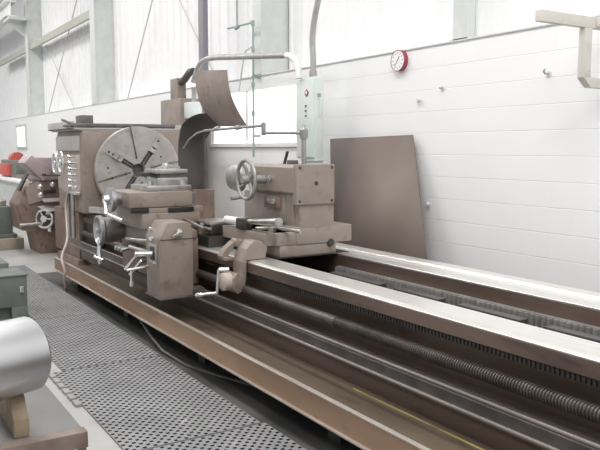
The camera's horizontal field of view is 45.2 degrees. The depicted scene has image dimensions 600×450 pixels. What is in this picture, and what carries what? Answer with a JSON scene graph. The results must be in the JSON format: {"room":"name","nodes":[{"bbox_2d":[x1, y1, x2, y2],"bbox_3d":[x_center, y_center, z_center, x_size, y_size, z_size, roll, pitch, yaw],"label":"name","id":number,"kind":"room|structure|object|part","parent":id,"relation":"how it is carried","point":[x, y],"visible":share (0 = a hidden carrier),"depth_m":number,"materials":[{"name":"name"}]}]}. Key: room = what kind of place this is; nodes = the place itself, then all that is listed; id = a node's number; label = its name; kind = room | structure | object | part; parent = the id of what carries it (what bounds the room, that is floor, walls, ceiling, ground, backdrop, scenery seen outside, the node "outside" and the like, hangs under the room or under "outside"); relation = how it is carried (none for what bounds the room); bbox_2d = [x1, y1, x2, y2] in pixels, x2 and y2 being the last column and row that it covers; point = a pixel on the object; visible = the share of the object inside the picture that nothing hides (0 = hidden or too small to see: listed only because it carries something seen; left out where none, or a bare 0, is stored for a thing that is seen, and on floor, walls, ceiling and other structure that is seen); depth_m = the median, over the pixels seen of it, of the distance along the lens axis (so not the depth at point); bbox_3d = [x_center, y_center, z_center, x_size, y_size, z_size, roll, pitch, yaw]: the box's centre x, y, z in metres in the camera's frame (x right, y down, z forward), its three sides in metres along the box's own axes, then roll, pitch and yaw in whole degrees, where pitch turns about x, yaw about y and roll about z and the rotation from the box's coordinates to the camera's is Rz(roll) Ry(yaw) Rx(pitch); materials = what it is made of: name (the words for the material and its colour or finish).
{"room":"metal workshop","nodes":[
{"label":"metal workshop","id":0,"kind":"room"},
{"bbox_2d":[0,202,121,449],"bbox_3d":[-10.409,0.046,14.807,12.000,0.100,48.000,-4,7,-32],"label":"floor","id":1,"kind":"structure","parent":0,"point":[98,439],"depth_m":4.85,"materials":[{"name":"concrete"}]},
{"bbox_2d":[0,235,23,249],"bbox_3d":[-5.010,0.262,11.498,0.930,0.170,1.150,-4,7,-32],"label":"block","id":2,"kind":"object","parent":1,"relation":"on","point":[5,243],"visible":0.71,"depth_m":11.17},
{"bbox_2d":[0,198,16,238],"bbox_3d":[-5.044,-0.356,11.411,0.850,1.077,0.950,-4,7,-32],"label":"machine casting","id":3,"kind":"object","parent":2,"relation":"on","point":[6,225],"visible":0.94,"depth_m":11.23,"materials":[{"name":"grey paint"}]},
{"bbox_2d":[0,258,27,318],"bbox_3d":[-3.090,0.618,6.773,0.850,0.460,0.915,-4,7,-32],"label":"box","id":4,"kind":"object","parent":1,"relation":"on","point":[13,280],"visible":0.94,"depth_m":6.59,"materials":[{"name":"grey paint"}]},
{"bbox_3d":[-2.959,0.459,6.593,0.800,0.015,0.470,-4,7,-32],"label":"plate","id":5,"kind":"part","parent":4,"relation":"part of","materials":[{"name":"grey paint"}]},
{"bbox_2d":[0,175,27,202],"bbox_3d":[-6.379,-0.647,16.503,0.900,0.920,4.300,-4,7,-32],"label":"bench","id":6,"kind":"object","parent":1,"relation":"on","point":[8,185],"visible":0.06,"depth_m":15.98,"materials":[{"name":"white paint"}]},
{"bbox_2d":[0,152,26,178],"bbox_3d":[-6.288,-1.357,16.188,0.600,0.558,2.400,-4,7,-32],"label":"machine","id":7,"kind":"object","parent":6,"relation":"on","point":[9,167],"visible":0.64,"depth_m":16.08,"materials":[{"name":"grey paint"}]},
{"bbox_3d":[-6.487,-1.511,16.491,0.316,0.316,0.250,-4,7,-32],"label":"motor","id":8,"kind":"part","parent":7,"relation":"part of","materials":[{"name":"red paint"}]},
{"bbox_2d":[9,265,51,285],"bbox_3d":[-3.507,0.627,8.805,0.570,0.012,1.550,-4,7,-32],"label":"rubber mat","id":9,"kind":"object","parent":1,"relation":"on","point":[33,279],"visible":0.4,"depth_m":8.63,"materials":[{"name":"black rubber"}]},
{"bbox_2d":[9,155,61,253],"bbox_3d":[-3.858,-0.326,10.913,0.871,1.463,0.955,-4,7,-32],"label":"machine","id":10,"kind":"object","parent":1,"relation":"on","point":[33,201],"visible":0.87,"depth_m":10.65,"materials":[{"name":"brown paint"}]},
{"bbox_3d":[-3.954,-0.011,10.562,0.302,0.059,0.049,-4,7,-32],"label":"lever","id":11,"kind":"part","parent":10,"relation":"part of","materials":[{"name":"metal"}]},
{"bbox_3d":[-3.908,-0.472,10.590,0.259,0.338,0.040,-4,7,-32],"label":"plate","id":12,"kind":"part","parent":10,"relation":"part of","materials":[{"name":"brown metal"}]},
{"bbox_3d":[-3.699,-0.250,10.638,0.232,0.106,0.246,4,7,31],"label":"drip plate","id":13,"kind":"part","parent":10,"relation":"part of","materials":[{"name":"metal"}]},
{"bbox_2d":[0,385,87,449],"bbox_3d":[-1.629,1.035,2.964,1.255,0.436,0.940,-4,7,-32],"label":"steel table","id":14,"kind":"object","parent":1,"relation":"on","point":[51,426],"visible":0.62,"depth_m":2.91,"materials":[{"name":"grey metal"}]},
{"bbox_2d":[0,394,29,437],"bbox_3d":[-1.187,0.743,2.971,0.060,0.152,0.365,-4,7,-32],"label":"chock","id":15,"kind":"object","parent":14,"relation":"on","point":[13,410],"visible":0.73,"depth_m":2.84,"materials":[{"name":"beige wood"}]},
{"bbox_2d":[0,317,51,400],"bbox_3d":[-1.422,0.565,2.489,0.300,0.300,1.100,5,8,37],"label":"cylinder","id":16,"kind":"object","parent":15,"relation":"on","point":[25,351],"visible":1,"depth_m":2.77,"materials":[{"name":"silver metal"}]},
{"bbox_3d":[-1.395,0.889,2.574,1.255,0.064,0.060,-4,7,-32],"label":"rail","id":17,"kind":"part","parent":14,"relation":"part of","materials":[{"name":"brown wood"}]},
{"bbox_2d":[27,284,95,319],"bbox_3d":[-2.630,0.775,7.415,0.570,0.012,1.710,-4,7,-32],"label":"rubber mat","id":18,"kind":"object","parent":1,"relation":"on","point":[46,301],"visible":0.79,"depth_m":7.19,"materials":[{"name":"black rubber"}]},
{"bbox_2d":[34,313,159,370],"bbox_3d":[-1.799,0.932,5.938,0.720,0.012,1.650,-4,7,-32],"label":"rubber mat","id":19,"kind":"object","parent":1,"relation":"on","point":[84,340],"visible":0.9,"depth_m":5.75,"materials":[{"name":"black rubber"}]},
{"bbox_2d":[49,356,259,449],"bbox_3d":[-0.987,1.077,4.537,0.820,0.020,1.560,-4,7,-32],"label":"rubber mat","id":20,"kind":"object","parent":1,"relation":"on","point":[150,402],"visible":1,"depth_m":4.41,"materials":[{"name":"black rubber"}]},
{"bbox_2d":[37,272,361,449],"bbox_3d":[-0.439,1.036,4.997,0.820,0.003,9.900,-4,7,-32],"label":"floor strip","id":21,"kind":"object","parent":1,"relation":"on","point":[261,406],"visible":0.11,"depth_m":4.82,"materials":[{"name":"concrete"}]},
{"bbox_2d":[148,423,305,449],"bbox_3d":[-0.154,1.222,3.208,0.870,0.012,1.550,-4,7,-32],"label":"rubber mat","id":22,"kind":"object","parent":1,"relation":"on","point":[254,437],"visible":1,"depth_m":3.83,"materials":[{"name":"black rubber"}]},
{"bbox_2d":[297,0,323,163],"bbox_3d":[0.227,-1.339,7.460,0.264,4.206,0.631,-4,7,-32],"label":"tall cabinet","id":23,"kind":"object","parent":1,"relation":"on","point":[310,90],"visible":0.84,"depth_m":7.45,"materials":[{"name":"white metal"}]},
{"bbox_2d":[191,52,301,82],"bbox_3d":[-0.732,-1.887,8.652,0.079,0.472,2.761,-4,7,-32],"label":"cable conduit","id":24,"kind":"object","parent":23,"relation":"attached to","point":[271,55],"visible":0.96,"depth_m":8.28,"materials":[{"name":"grey metal"}]},
{"bbox_3d":[0.057,-1.118,7.543,0.016,0.810,0.320,-4,7,-32],"label":"door","id":25,"kind":"part","parent":23,"relation":"part of","materials":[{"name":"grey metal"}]},
{"bbox_2d":[42,68,599,449],"bbox_3d":[0.078,-0.371,5.723,2.540,2.646,11.720,-4,7,-32],"label":"lathe","id":26,"kind":"object","parent":1,"relation":"on","point":[382,350],"visible":1,"depth_m":5.01,"materials":[{"name":"metal"}]},
{"bbox_3d":[-3.044,-1.066,9.421,0.035,0.190,1.100,-4,7,-32],"label":"name plate","id":27,"kind":"part","parent":26,"relation":"part of","materials":[{"name":"grey paint"}]},
{"bbox_3d":[-3.023,-0.136,9.415,0.044,0.560,0.044,-4,7,-32],"label":"control rod","id":28,"kind":"part","parent":26,"relation":"part of","materials":[{"name":"metal"}]},
{"bbox_3d":[-3.029,-0.691,9.441,0.030,0.460,1.050,-4,7,-32],"label":"control panel","id":29,"kind":"part","parent":26,"relation":"part of","materials":[{"name":"beige paint"}]},
{"bbox_2d":[61,189,80,194],"bbox_3d":[-2.970,-0.428,9.328,0.070,0.040,0.750,-4,7,-32],"label":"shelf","id":30,"kind":"object","parent":26,"relation":"attached to","point":[67,191],"depth_m":9.21,"materials":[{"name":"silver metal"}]},
{"bbox_3d":[-2.901,-0.115,9.221,0.044,0.560,0.044,-4,7,-32],"label":"control rod","id":31,"kind":"part","parent":26,"relation":"part of","materials":[{"name":"metal"}]},
{"bbox_3d":[-1.838,0.252,6.625,0.083,0.230,0.175,-4,7,-32],"label":"wheel handle","id":32,"kind":"part","parent":26,"relation":"part of","materials":[{"name":"silver metal"}]},
{"bbox_3d":[-1.821,-0.126,7.147,0.060,0.085,1.250,-5,8,-39],"label":"carriage arm","id":33,"kind":"part","parent":26,"relation":"part of","materials":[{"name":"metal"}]},
{"bbox_2d":[48,121,180,131],"bbox_3d":[-2.536,-1.324,9.786,1.410,0.115,1.380,-4,7,-32],"label":"tray","id":34,"kind":"object","parent":26,"relation":"on","point":[80,126],"depth_m":9.20,"materials":[{"name":"grey paint"}]},
{"bbox_3d":[-1.416,0.328,6.348,0.277,0.146,0.093,-1,6,-10],"label":"feed handle","id":35,"kind":"part","parent":26,"relation":"part of","materials":[{"name":"silver metal"}]},
{"bbox_3d":[-1.314,0.411,5.862,0.202,0.163,0.036,-4,7,-32],"label":"half nut lever","id":36,"kind":"part","parent":26,"relation":"part of","materials":[{"name":"silver metal"}]},
{"bbox_3d":[-1.347,0.365,6.241,0.278,0.155,0.094,-1,6,-10],"label":"feed handle","id":37,"kind":"part","parent":26,"relation":"part of","materials":[{"name":"silver metal"}]},
{"bbox_3d":[-1.247,0.231,5.754,0.143,0.051,0.046,-3,7,-24],"label":"feed lever","id":38,"kind":"part","parent":26,"relation":"part of","materials":[{"name":"silver metal"}]},
{"bbox_3d":[-1.179,0.230,5.786,0.020,0.160,0.160,-4,7,-32],"label":"lever plate","id":39,"kind":"part","parent":26,"relation":"part of","materials":[{"name":"metal"}]},
{"bbox_3d":[-1.270,-0.345,6.563,0.420,0.050,0.430,-4,7,-32],"label":"tool post","id":40,"kind":"part","parent":26,"relation":"part of","materials":[{"name":"metal"}]},
{"bbox_3d":[-1.200,-0.537,6.550,0.213,0.055,0.130,-1,6,-13],"label":"clamp lever","id":41,"kind":"part","parent":26,"relation":"part of","materials":[{"name":"silver metal"}]},
{"bbox_3d":[-1.066,0.568,5.920,0.305,0.015,0.335,-4,7,-32],"label":"plate","id":42,"kind":"part","parent":26,"relation":"part of","materials":[{"name":"brown metal"}]},
{"bbox_3d":[-0.973,0.070,5.705,0.108,0.074,0.065,-4,7,-32],"label":"feed knob","id":43,"kind":"part","parent":26,"relation":"part of","materials":[{"name":"metal"}]},
{"bbox_3d":[-0.676,0.440,5.512,0.269,0.238,0.051,0,6,-1],"label":"crank handle","id":44,"kind":"part","parent":26,"relation":"part of","materials":[{"name":"silver metal"}]},
{"bbox_3d":[-0.628,0.015,6.460,0.640,0.125,0.450,-4,7,-32],"label":"swarf plate","id":45,"kind":"part","parent":26,"relation":"part of","materials":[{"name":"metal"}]},
{"bbox_3d":[-0.803,-0.865,7.140,0.044,0.226,1.810,-4,7,-32],"label":"arm rod","id":46,"kind":"part","parent":26,"relation":"part of","materials":[{"name":"grey metal"}]},
{"bbox_3d":[-0.523,-0.220,5.950,0.106,0.032,0.032,-4,7,-32],"label":"crank handle","id":47,"kind":"part","parent":26,"relation":"part of","materials":[{"name":"metal"}]},
{"bbox_2d":[54,257,430,449],"bbox_3d":[-0.426,0.784,4.539,0.030,0.010,9.160,-4,7,-32],"label":"tray","id":48,"kind":"object","parent":26,"relation":"on","point":[367,421],"depth_m":4.15,"materials":[{"name":"brown metal"}]},
{"bbox_2d":[236,217,251,229],"bbox_3d":[-0.460,-0.011,5.923,0.080,0.090,0.150,-4,7,-32],"label":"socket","id":49,"kind":"object","parent":26,"relation":"attached to","point":[241,223],"depth_m":5.88,"materials":[{"name":"black metal"}]},
{"bbox_3d":[-0.299,-0.033,5.663,0.072,0.094,0.537,-4,7,-32],"label":"clamp handle","id":50,"kind":"part","parent":26,"relation":"part of","materials":[{"name":"metal"}]},
{"bbox_3d":[-0.224,-0.190,5.952,0.020,0.100,0.260,-4,7,-32],"label":"clutch plate","id":51,"kind":"part","parent":26,"relation":"part of","materials":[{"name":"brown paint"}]},
{"bbox_2d":[53,265,494,449],"bbox_3d":[-0.224,0.975,4.710,0.552,0.185,9.200,-4,7,-32],"label":"tray","id":52,"kind":"object","parent":26,"relation":"on","point":[432,430],"depth_m":4.46,"materials":[{"name":"brown metal"}]},
{"bbox_3d":[0.031,-0.649,5.826,0.068,0.320,0.068,-4,7,-32],"label":"arm post","id":53,"kind":"part","parent":26,"relation":"part of","materials":[{"name":"grey metal"}]},
{"bbox_3d":[-0.311,0.685,5.040,0.023,0.023,9.900,-4,7,-32],"label":"feed rod","id":54,"kind":"part","parent":26,"relation":"part of","materials":[{"name":"metal"}]},
{"bbox_3d":[-0.244,0.634,5.077,0.023,0.023,9.900,-4,7,-32],"label":"feed rod","id":55,"kind":"part","parent":26,"relation":"part of","materials":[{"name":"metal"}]},
{"bbox_2d":[330,135,426,259],"bbox_3d":[0.737,-0.018,6.959,0.307,1.686,2.005,-4,7,-32],"label":"sheet","id":56,"kind":"object","parent":1,"relation":"on","point":[376,184],"visible":0.57,"depth_m":6.96,"materials":[{"name":"brown metal"}]},
{"bbox_2d":[0,25,599,292],"bbox_3d":[-5.538,-1.557,17.708,0.500,2.475,48.000,-4,7,-32],"label":"wall","id":57,"kind":"structure","parent":0,"point":[507,153],"depth_m":6.02,"materials":[{"name":"paint"}]},
{"bbox_2d":[16,124,26,147],"bbox_3d":[-8.378,-2.664,21.616,0.060,0.710,1.400,-4,7,-32],"label":"window","id":58,"kind":"structure","parent":57,"relation":"in","point":[21,129],"depth_m":21.57,"materials":[{"name":"white glass"}]},
{"bbox_3d":[-8.361,-2.655,21.627,0.010,0.570,1.200,-4,7,-32],"label":"pane","id":59,"kind":"part","parent":58,"relation":"part of","materials":[{"name":"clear glass"}]},
{"bbox_2d":[23,0,44,115],"bbox_3d":[-7.586,-5.472,20.482,0.400,4.725,0.450,-4,7,-32],"label":"column","id":60,"kind":"structure","parent":57,"relation":"on","point":[34,72],"depth_m":20.43,"materials":[{"name":"white metal"}]},
{"bbox_2d":[0,47,24,66],"bbox_3d":[-8.940,-5.275,22.628,0.250,0.170,4.630,-4,7,-32],"label":"girt","id":61,"kind":"structure","parent":60,"relation":"attached to","point":[20,52],"depth_m":22.39,"materials":[{"name":"beige metal"}]},
{"bbox_2d":[3,16,27,37],"bbox_3d":[-8.025,-5.571,20.343,0.520,0.500,0.800,-4,7,-32],"label":"bracket","id":62,"kind":"object","parent":60,"relation":"attached to","point":[18,23],"visible":1,"depth_m":20.30,"materials":[{"name":"white metal"}]},
{"bbox_2d":[0,0,16,28],"bbox_3d":[-13.446,-6.939,28.589,0.300,0.440,20.300,-4,7,-32],"label":"beam","id":63,"kind":"structure","parent":62,"relation":"on","point":[5,6],"depth_m":20.42,"materials":[{"name":"white metal"}]},
{"bbox_2d":[30,10,88,49],"bbox_3d":[-5.902,-4.763,17.809,0.250,0.170,6.030,-4,7,-32],"label":"girt","id":64,"kind":"structure","parent":60,"relation":"attached to","point":[83,17],"depth_m":17.32,"materials":[{"name":"beige metal"}]},
{"bbox_2d":[46,45,74,107],"bbox_3d":[-6.190,-3.843,18.567,0.028,1.903,2.766,-4,7,-32],"label":"rod","id":65,"kind":"object","parent":57,"relation":"attached to","point":[46,45],"visible":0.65,"depth_m":18.45,"materials":[{"name":"grey metal"}]},
{"bbox_2d":[48,0,76,112],"bbox_3d":[-5.853,-4.397,17.912,0.028,3.142,4.003,-4,7,-32],"label":"rod","id":66,"kind":"object","parent":57,"relation":"attached to","point":[76,0],"visible":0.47,"depth_m":18.12,"materials":[{"name":"grey metal"}]},
{"bbox_2d":[89,0,114,104],"bbox_3d":[-4.180,-4.898,15.081,0.400,4.725,0.430,-4,7,-32],"label":"column","id":67,"kind":"structure","parent":57,"relation":"on","point":[100,11],"depth_m":15.09,"materials":[{"name":"white metal"}]},
{"bbox_2d":[127,0,152,97],"bbox_3d":[-2.776,-3.680,13.052,0.028,2.738,2.421,-4,7,-32],"label":"rod","id":68,"kind":"object","parent":57,"relation":"attached to","point":[151,0],"visible":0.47,"depth_m":13.36,"materials":[{"name":"grey metal"}]},
{"bbox_2d":[179,0,212,69],"bbox_3d":[-1.833,-3.392,11.570,0.028,2.399,2.370,-4,7,-32],"label":"rod","id":69,"kind":"object","parent":57,"relation":"attached to","point":[179,0],"visible":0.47,"depth_m":11.41,"materials":[{"name":"grey metal"}]},
{"bbox_2d":[227,0,260,156],"bbox_3d":[-0.740,-2.364,9.334,0.124,2.950,0.724,-4,7,-32],"label":"pipe","id":70,"kind":"object","parent":57,"relation":"attached to","point":[237,26],"visible":0.96,"depth_m":9.12,"materials":[{"name":"metal"}]},
{"bbox_2d":[210,80,296,146],"bbox_3d":[-0.625,-1.415,9.438,0.130,0.780,2.380,-4,7,-32],"label":"window","id":71,"kind":"structure","parent":57,"relation":"in","point":[275,104],"depth_m":9.16,"materials":[{"name":"white glass"}]},
{"bbox_3d":[-0.933,-1.474,9.991,0.010,0.700,1.010,-4,7,-32],"label":"pane","id":72,"kind":"part","parent":71,"relation":"part of","materials":[{"name":"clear glass"}]},
{"bbox_3d":[-0.317,-1.370,9.014,0.010,0.700,1.230,-4,7,-32],"label":"pane","id":73,"kind":"part","parent":71,"relation":"part of","materials":[{"name":"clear glass"}]},
{"bbox_2d":[252,0,287,75],"bbox_3d":[-0.380,-4.258,9.053,0.400,4.725,0.320,-4,7,-32],"label":"column","id":74,"kind":"structure","parent":57,"relation":"on","point":[270,17],"depth_m":9.15,"materials":[{"name":"white metal"}]},
{"bbox_2d":[0,15,599,121],"bbox_3d":[-5.742,-2.778,17.450,0.042,0.014,48.000,-4,7,-32],"label":"trim","id":75,"kind":"structure","parent":57,"relation":"attached to","point":[538,26],"depth_m":7.03,"materials":[{"name":"grey paint"}]},
{"bbox_2d":[391,50,407,70],"bbox_3d":[0.938,-1.552,6.800,0.052,0.200,0.200,-4,7,-32],"label":"wall clock","id":76,"kind":"object","parent":57,"relation":"attached to","point":[399,59],"visible":1,"depth_m":6.77,"materials":[{"name":"white paint"}]},
{"bbox_2d":[449,0,477,40],"bbox_3d":[1.519,-3.934,6.006,0.360,4.725,0.270,-4,7,-32],"label":"column","id":77,"kind":"structure","parent":57,"relation":"on","point":[465,12],"depth_m":6.12,"materials":[{"name":"white metal"}]},
{"bbox_2d":[543,69,550,76],"bbox_3d":[1.838,-1.139,5.382,0.071,0.056,0.044,-4,7,-32],"label":"wall hook","id":78,"kind":"object","parent":57,"relation":"attached to","point":[548,73],"visible":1,"depth_m":5.39,"materials":[{"name":"grey paint"}]},
{"bbox_2d":[535,9,599,88],"bbox_3d":[1.835,-1.139,4.710,0.783,0.460,0.110,-4,7,-32],"label":"bracket","id":79,"kind":"object","parent":57,"relation":"attached to","point":[586,25],"visible":1,"depth_m":4.75,"materials":[{"name":"white metal"}]},
{"bbox_3d":[1.820,-1.334,4.712,0.783,0.073,0.045,-4,7,-32],"label":"arm","id":80,"kind":"part","parent":79,"relation":"part of"},
{"bbox_2d":[0,0,599,120],"bbox_3d":[-5.345,-5.144,17.389,0.107,4.725,48.100,-4,7,-32],"label":"wall","id":81,"kind":"structure","parent":0,"point":[345,29],"depth_m":11.63,"materials":[{"name":"white"}]},
{"bbox_3d":[-10.325,-7.219,14.088,12.200,0.100,48.000,-4,7,-32],"label":"ceiling","id":82,"kind":"structure","parent":0,"visible":0},
{"bbox_2d":[198,0,208,69],"bbox_3d":[-1.317,-4.406,9.954,0.220,4.620,0.240,-4,7,-32],"label":"post","id":83,"kind":"object","parent":82,"relation":"hanging from","point":[202,4],"visible":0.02,"depth_m":10.06,"materials":[{"name":"grey metal"}]}
]}

